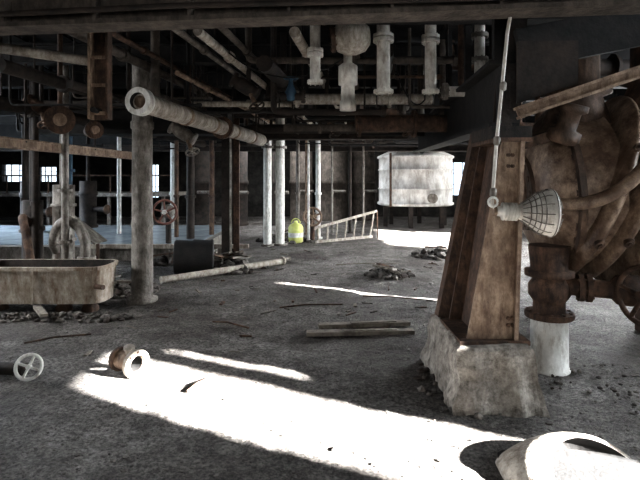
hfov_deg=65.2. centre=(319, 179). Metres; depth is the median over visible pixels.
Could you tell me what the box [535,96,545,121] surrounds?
pipe
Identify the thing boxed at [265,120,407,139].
cable tray
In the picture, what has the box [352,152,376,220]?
vessel
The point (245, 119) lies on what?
conduit pipe
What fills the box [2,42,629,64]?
joist
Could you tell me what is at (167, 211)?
valve
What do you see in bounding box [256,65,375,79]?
conduit pipe
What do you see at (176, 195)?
riser pipe
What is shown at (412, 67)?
conduit pipe
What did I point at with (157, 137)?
pipe
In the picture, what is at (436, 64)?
conduit pipe
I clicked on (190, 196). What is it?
riser pipe
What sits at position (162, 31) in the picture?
hanging cable
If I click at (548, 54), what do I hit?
steel beam
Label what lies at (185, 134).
valve
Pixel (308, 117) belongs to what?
conduit pipe
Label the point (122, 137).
conduit pipe
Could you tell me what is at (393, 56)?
conduit pipe
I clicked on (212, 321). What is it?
rod
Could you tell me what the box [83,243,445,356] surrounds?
debris
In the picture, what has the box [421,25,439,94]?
pipe
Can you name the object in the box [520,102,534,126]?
conduit pipe
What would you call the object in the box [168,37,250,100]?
conduit pipe
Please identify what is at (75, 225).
pump
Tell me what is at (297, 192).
riser pipe
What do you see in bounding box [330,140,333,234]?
riser pipe
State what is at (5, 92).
joist
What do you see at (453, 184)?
window
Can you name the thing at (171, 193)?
riser pipe
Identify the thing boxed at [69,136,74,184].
riser pipe
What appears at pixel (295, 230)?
canister
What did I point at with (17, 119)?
conduit pipe
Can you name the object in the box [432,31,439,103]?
conduit pipe
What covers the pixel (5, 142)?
beam
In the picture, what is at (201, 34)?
pipe
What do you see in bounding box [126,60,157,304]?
round column
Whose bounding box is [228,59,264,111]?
valve
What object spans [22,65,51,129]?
valve
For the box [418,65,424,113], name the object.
conduit pipe
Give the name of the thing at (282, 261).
pipe
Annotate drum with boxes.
[173,239,213,273]
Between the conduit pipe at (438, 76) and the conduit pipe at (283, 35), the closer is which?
the conduit pipe at (438, 76)
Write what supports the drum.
on the floor
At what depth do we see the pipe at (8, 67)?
5.49 m
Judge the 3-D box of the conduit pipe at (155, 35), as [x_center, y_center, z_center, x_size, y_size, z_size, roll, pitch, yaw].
[-1.785,-1.799,6.973,0.176,1.802,2.403,0,0,7]
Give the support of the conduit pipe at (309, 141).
hanging from the ceiling
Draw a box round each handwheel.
[0,353,43,380]
[615,265,639,325]
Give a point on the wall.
(9, 205)
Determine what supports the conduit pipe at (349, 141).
hanging from the ceiling
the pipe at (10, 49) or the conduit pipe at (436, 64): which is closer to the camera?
the pipe at (10, 49)
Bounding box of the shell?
[495,432,637,479]
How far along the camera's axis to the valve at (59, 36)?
6.07 m
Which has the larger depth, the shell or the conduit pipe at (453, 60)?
the conduit pipe at (453, 60)
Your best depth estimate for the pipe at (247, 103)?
6.97 m
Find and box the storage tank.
[377,152,453,228]
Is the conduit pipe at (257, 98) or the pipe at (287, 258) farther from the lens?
the pipe at (287, 258)
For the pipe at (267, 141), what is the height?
1.836 m
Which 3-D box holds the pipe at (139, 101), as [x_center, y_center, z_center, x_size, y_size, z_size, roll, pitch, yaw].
[-1.436,-1.643,6.945,0.320,2.115,3.990,0,0,11]
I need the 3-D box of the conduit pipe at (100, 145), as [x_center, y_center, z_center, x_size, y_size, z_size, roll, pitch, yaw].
[-6.565,-1.796,13.769,1.174,1.808,0.128,0,0,0]
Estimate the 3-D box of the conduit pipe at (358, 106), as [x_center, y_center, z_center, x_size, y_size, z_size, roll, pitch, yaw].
[1.272,-1.728,8.807,1.290,1.945,0.228,0,0,0]
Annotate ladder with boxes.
[315,210,377,242]
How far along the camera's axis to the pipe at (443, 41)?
6.57 m
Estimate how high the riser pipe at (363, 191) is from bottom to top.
4.330 m
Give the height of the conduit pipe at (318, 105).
1.328 m
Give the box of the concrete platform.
[0,225,221,260]
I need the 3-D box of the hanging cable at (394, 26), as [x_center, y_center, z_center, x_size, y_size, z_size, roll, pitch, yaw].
[1.100,-1.810,6.100,0.462,1.779,0.016,0,0,-27]
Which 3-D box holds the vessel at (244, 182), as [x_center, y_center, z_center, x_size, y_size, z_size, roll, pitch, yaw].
[-2.959,-0.535,17.892,0.962,4.330,1.096,0,0,0]
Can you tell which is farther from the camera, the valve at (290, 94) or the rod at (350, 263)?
the rod at (350, 263)
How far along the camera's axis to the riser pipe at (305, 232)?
14.76 m
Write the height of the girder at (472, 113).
2.400 m
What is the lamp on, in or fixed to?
hanging from the crossbeam
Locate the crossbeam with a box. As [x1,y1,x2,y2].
[0,0,639,35]
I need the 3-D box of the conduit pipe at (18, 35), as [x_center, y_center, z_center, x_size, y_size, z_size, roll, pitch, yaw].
[-5.081,-1.826,8.829,0.048,1.748,0.663,0,0,7]
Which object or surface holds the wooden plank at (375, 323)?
on the floor
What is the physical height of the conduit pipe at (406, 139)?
1.844 m
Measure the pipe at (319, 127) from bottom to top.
2.060 m
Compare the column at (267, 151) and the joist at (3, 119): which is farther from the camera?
the joist at (3, 119)
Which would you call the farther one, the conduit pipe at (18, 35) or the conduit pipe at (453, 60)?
the conduit pipe at (18, 35)
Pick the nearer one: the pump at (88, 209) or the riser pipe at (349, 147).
the pump at (88, 209)
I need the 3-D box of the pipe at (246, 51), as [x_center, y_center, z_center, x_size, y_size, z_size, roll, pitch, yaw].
[-0.473,-2.055,8.671,0.102,1.290,8.000,0,0,7]
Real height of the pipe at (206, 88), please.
1.543 m
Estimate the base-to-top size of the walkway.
1.845 m
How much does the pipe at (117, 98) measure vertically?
1.764 m
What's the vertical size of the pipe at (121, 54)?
1.421 m
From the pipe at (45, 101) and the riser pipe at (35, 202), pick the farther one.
the riser pipe at (35, 202)
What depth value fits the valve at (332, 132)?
7.18 m
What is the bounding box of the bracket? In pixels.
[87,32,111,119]
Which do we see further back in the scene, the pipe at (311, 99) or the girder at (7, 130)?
the girder at (7, 130)
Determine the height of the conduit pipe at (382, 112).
1.935 m
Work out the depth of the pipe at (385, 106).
7.49 m
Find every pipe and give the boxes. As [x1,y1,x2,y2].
[0,35,157,117]
[0,36,86,65]
[0,37,206,146]
[9,29,201,106]
[16,107,291,117]
[16,118,21,131]
[18,35,28,124]
[20,37,28,200]
[21,36,167,107]
[30,65,39,258]
[57,34,72,258]
[66,33,266,123]
[66,80,253,123]
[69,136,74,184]
[70,37,86,109]
[72,38,207,99]
[73,143,103,147]
[112,32,275,122]
[116,137,121,233]
[122,66,125,96]
[122,137,170,142]
[125,30,266,145]
[126,30,160,92]
[151,30,221,117]
[155,67,417,143]
[159,140,185,149]
[159,256,285,283]
[160,63,204,80]
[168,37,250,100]
[169,143,173,228]
[172,29,301,122]
[173,140,179,236]
[175,35,286,123]
[185,143,195,238]
[186,32,279,113]
[189,43,225,116]
[190,65,206,110]
[191,35,293,108]
[193,28,313,123]
[196,65,275,145]
[208,140,214,234]
[214,140,285,145]
[218,28,255,56]
[244,118,247,125]
[245,25,457,65]
[251,96,387,135]
[251,257,290,262]
[256,27,322,123]
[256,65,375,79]
[257,98,303,115]
[260,65,373,99]
[264,38,273,119]
[271,25,385,116]
[280,32,300,90]
[284,65,354,133]
[289,26,346,123]
[293,35,432,107]
[294,65,399,121]
[295,140,299,223]
[298,25,398,79]
[298,122,324,144]
[304,40,473,119]
[304,140,306,234]
[307,25,322,85]
[307,123,309,239]
[315,122,322,239]
[315,140,386,143]
[318,105,408,105]
[328,140,417,146]
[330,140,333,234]
[343,54,363,108]
[347,146,352,233]
[355,31,490,137]
[355,64,441,79]
[357,105,423,135]
[362,140,364,233]
[373,25,393,95]
[373,44,395,108]
[376,139,417,140]
[384,28,395,108]
[393,56,450,56]
[393,141,454,144]
[401,65,427,114]
[406,89,410,112]
[408,28,449,108]
[411,65,534,100]
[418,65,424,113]
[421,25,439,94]
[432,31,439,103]
[436,64,437,87]
[438,25,445,114]
[440,25,488,99]
[452,40,473,69]
[489,54,629,76]
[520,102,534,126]
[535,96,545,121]
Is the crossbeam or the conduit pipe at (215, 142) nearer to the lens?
the crossbeam
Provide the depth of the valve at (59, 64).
6.07 m
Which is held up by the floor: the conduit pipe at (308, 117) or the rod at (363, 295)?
the rod at (363, 295)
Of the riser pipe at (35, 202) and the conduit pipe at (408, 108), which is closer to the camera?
the riser pipe at (35, 202)
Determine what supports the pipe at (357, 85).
hanging from the ceiling
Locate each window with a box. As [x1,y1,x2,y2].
[3,164,21,181]
[39,166,55,181]
[153,164,158,197]
[452,162,464,195]
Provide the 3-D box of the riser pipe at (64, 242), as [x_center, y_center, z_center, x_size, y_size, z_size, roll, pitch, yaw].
[-3.720,-0.535,7.300,0.200,4.330,0.200,0,0,0]
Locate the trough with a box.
[0,259,117,312]
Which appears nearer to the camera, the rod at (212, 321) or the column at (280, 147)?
the rod at (212, 321)
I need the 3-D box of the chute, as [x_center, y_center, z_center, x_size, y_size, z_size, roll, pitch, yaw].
[-4.300,1.098,9.000,0.735,1.064,0.500,0,0,0]
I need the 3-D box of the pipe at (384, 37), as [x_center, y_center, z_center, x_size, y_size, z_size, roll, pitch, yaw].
[0.660,-1.796,5.200,0.217,1.807,0.217,0,0,0]
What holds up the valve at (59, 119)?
hanging from the ceiling
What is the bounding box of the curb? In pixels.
[91,244,248,257]
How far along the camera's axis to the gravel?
3.30 m
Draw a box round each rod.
[24,333,90,343]
[186,376,212,392]
[212,321,249,328]
[280,303,341,307]
[336,263,397,264]
[363,295,422,299]
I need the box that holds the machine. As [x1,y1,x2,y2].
[522,47,639,376]
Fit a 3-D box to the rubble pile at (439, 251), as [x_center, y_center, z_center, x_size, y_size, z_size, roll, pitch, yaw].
[2.755,1.522,10.485,1.609,0.315,1.067,0,0,0]
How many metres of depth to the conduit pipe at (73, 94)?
6.74 m
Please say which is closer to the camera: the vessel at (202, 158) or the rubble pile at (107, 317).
the rubble pile at (107, 317)
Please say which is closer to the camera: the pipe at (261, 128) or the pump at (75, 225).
the pump at (75, 225)
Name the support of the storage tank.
on the floor
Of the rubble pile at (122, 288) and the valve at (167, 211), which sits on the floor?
the rubble pile at (122, 288)
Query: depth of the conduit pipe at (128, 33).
6.26 m
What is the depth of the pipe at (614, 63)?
5.71 m
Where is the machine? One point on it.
(586, 150)
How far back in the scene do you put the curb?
9.77 m
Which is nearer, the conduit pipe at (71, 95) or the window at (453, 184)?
the conduit pipe at (71, 95)
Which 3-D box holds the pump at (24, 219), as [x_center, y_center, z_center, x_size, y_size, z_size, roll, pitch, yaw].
[-4.499,-0.535,7.803,0.395,4.330,1.061,0,0,-27]
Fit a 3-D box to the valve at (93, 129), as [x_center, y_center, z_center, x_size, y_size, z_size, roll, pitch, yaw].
[-2.854,-1.605,6.274,0.307,2.190,0.325,0,0,0]
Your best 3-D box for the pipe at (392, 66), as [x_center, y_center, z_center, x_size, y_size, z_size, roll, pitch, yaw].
[1.117,-1.979,8.875,0.290,1.443,7.000,0,0,7]
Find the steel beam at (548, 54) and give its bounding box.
[513,14,639,119]
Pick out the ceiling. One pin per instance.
(211, 30)
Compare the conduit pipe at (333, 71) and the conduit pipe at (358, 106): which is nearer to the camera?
the conduit pipe at (333, 71)
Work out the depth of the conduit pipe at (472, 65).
6.60 m
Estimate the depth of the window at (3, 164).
22.07 m
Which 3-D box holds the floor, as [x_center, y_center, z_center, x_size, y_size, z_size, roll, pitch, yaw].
[-3.750,1.612,9.250,22.500,0.080,25.500,0,0,0]
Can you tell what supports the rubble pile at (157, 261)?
on the floor
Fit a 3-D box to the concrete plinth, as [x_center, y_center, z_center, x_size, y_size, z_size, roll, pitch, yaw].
[1.235,1.405,3.943,0.687,0.490,1.118,0,0,0]
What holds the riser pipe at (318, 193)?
on the floor
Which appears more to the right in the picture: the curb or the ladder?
the ladder
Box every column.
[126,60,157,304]
[222,118,239,258]
[261,120,273,246]
[273,118,286,245]
[435,18,533,345]
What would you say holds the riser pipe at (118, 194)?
on the floor
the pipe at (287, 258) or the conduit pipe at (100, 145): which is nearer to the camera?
the pipe at (287, 258)
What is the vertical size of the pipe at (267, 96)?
1.807 m
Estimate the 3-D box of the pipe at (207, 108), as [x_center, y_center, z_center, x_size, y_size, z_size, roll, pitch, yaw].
[-3.050,-1.895,9.300,5.100,1.610,0.320,0,0,0]
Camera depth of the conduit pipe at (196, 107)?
6.85 m
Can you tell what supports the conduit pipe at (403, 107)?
hanging from the ceiling
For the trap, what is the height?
1.980 m
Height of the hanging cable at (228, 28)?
1.570 m
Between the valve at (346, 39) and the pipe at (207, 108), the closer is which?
the valve at (346, 39)
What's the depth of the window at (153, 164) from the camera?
22.07 m
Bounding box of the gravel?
[0,245,639,479]
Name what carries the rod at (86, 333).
on the floor
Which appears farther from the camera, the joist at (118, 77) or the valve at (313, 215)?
the valve at (313, 215)
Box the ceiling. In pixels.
[16,25,393,70]
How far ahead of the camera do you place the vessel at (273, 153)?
17.75 m
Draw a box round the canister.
[288,218,302,242]
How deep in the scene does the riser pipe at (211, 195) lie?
11.95 m
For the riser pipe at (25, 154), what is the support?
on the floor
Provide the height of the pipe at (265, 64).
1.568 m
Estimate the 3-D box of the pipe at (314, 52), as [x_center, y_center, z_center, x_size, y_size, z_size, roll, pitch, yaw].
[-0.050,-1.847,5.200,0.170,1.707,0.170,0,0,0]
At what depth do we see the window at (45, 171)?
22.07 m
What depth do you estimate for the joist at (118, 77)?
8.39 m
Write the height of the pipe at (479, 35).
1.870 m
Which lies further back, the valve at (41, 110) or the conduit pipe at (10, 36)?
the valve at (41, 110)
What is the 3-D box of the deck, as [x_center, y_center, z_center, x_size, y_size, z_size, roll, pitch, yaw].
[0.240,-1.875,9.300,12.780,0.050,9.000,0,0,0]
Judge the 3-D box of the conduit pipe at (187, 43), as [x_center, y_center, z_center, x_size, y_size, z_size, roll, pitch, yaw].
[-1.055,-1.767,6.362,1.293,1.867,0.064,0,0,0]
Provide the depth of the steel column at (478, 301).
3.72 m
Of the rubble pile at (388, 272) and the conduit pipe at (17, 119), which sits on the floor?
the rubble pile at (388, 272)
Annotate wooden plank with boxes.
[306,328,414,336]
[318,320,409,328]
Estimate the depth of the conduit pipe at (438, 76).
6.02 m
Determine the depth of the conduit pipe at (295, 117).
6.90 m
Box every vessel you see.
[195,152,215,224]
[240,152,248,225]
[272,152,288,225]
[289,152,313,220]
[321,152,347,220]
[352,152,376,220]
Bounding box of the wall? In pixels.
[0,152,466,216]
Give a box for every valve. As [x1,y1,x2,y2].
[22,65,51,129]
[44,91,75,133]
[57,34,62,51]
[57,62,62,75]
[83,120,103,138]
[153,199,177,242]
[167,122,199,156]
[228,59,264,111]
[276,26,305,102]
[303,207,321,239]
[329,24,370,55]
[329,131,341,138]
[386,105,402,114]
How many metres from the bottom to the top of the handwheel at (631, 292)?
0.483 m
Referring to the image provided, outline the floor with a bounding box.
[0,216,639,479]
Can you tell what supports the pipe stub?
on the floor
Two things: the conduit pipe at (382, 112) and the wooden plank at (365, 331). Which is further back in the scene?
the conduit pipe at (382, 112)
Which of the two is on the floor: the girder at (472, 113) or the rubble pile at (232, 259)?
the rubble pile at (232, 259)
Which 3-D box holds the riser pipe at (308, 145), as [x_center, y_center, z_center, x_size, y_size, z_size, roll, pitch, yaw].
[-0.300,-0.535,13.100,0.102,4.330,0.099,0,0,0]
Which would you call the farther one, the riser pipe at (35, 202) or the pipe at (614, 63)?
the riser pipe at (35, 202)
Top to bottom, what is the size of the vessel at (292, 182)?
4.330 m
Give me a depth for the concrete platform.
11.19 m
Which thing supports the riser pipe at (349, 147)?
on the floor
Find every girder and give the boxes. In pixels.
[0,124,532,151]
[413,19,531,151]
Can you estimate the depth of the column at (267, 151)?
12.12 m
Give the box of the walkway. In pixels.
[0,175,185,224]
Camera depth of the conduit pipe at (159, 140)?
13.23 m
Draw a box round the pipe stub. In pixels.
[108,344,149,378]
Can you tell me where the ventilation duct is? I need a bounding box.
[39,39,231,135]
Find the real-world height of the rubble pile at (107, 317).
0.188 m
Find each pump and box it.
[18,40,45,258]
[48,134,95,258]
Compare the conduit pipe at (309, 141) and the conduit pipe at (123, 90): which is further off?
the conduit pipe at (309, 141)
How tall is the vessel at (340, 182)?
4.330 m
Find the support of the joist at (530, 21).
attached to the wall
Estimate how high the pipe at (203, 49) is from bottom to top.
1.270 m
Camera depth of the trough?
6.07 m
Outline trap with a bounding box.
[338,55,356,111]
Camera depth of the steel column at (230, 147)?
9.65 m
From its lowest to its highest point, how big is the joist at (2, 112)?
0.260 m
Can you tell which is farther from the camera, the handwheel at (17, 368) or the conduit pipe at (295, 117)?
the conduit pipe at (295, 117)
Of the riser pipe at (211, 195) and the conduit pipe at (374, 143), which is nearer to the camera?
the riser pipe at (211, 195)
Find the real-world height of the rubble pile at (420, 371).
0.103 m
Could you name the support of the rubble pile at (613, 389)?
on the floor
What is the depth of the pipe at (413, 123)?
6.31 m
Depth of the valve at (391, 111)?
7.53 m
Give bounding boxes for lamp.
[487,17,563,237]
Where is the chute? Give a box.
[75,216,106,258]
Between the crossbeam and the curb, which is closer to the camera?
the crossbeam
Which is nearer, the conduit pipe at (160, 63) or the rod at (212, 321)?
the rod at (212, 321)
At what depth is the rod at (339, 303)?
6.28 m
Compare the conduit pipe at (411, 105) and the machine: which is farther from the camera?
the conduit pipe at (411, 105)
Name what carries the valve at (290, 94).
hanging from the ceiling
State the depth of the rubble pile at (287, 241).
12.87 m
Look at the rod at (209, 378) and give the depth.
3.87 m
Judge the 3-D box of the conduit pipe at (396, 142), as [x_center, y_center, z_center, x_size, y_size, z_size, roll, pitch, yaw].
[2.586,-1.788,12.455,1.552,1.825,0.258,0,0,0]
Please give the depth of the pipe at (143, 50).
5.63 m
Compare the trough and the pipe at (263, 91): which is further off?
the pipe at (263, 91)
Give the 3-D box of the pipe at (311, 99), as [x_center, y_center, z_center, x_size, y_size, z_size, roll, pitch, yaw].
[0.550,-1.819,6.500,1.800,1.762,0.224,0,0,0]
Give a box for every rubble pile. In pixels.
[0,305,142,323]
[108,274,159,299]
[153,249,223,266]
[213,250,267,275]
[255,230,312,243]
[363,263,414,279]
[411,246,446,259]
[413,362,501,419]
[544,364,639,413]
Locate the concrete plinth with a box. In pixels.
[420,313,550,417]
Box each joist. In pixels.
[0,104,534,115]
[0,116,534,123]
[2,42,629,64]
[2,71,626,88]
[2,89,625,101]
[335,16,577,24]
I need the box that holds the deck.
[1,25,532,103]
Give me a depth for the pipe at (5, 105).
6.88 m
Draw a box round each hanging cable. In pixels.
[84,31,162,106]
[228,28,343,77]
[394,26,424,104]
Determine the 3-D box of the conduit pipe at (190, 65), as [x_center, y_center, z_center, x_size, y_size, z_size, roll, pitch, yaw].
[-1.744,-1.838,7.074,0.096,1.724,0.647,0,0,7]
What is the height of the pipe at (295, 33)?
1.328 m

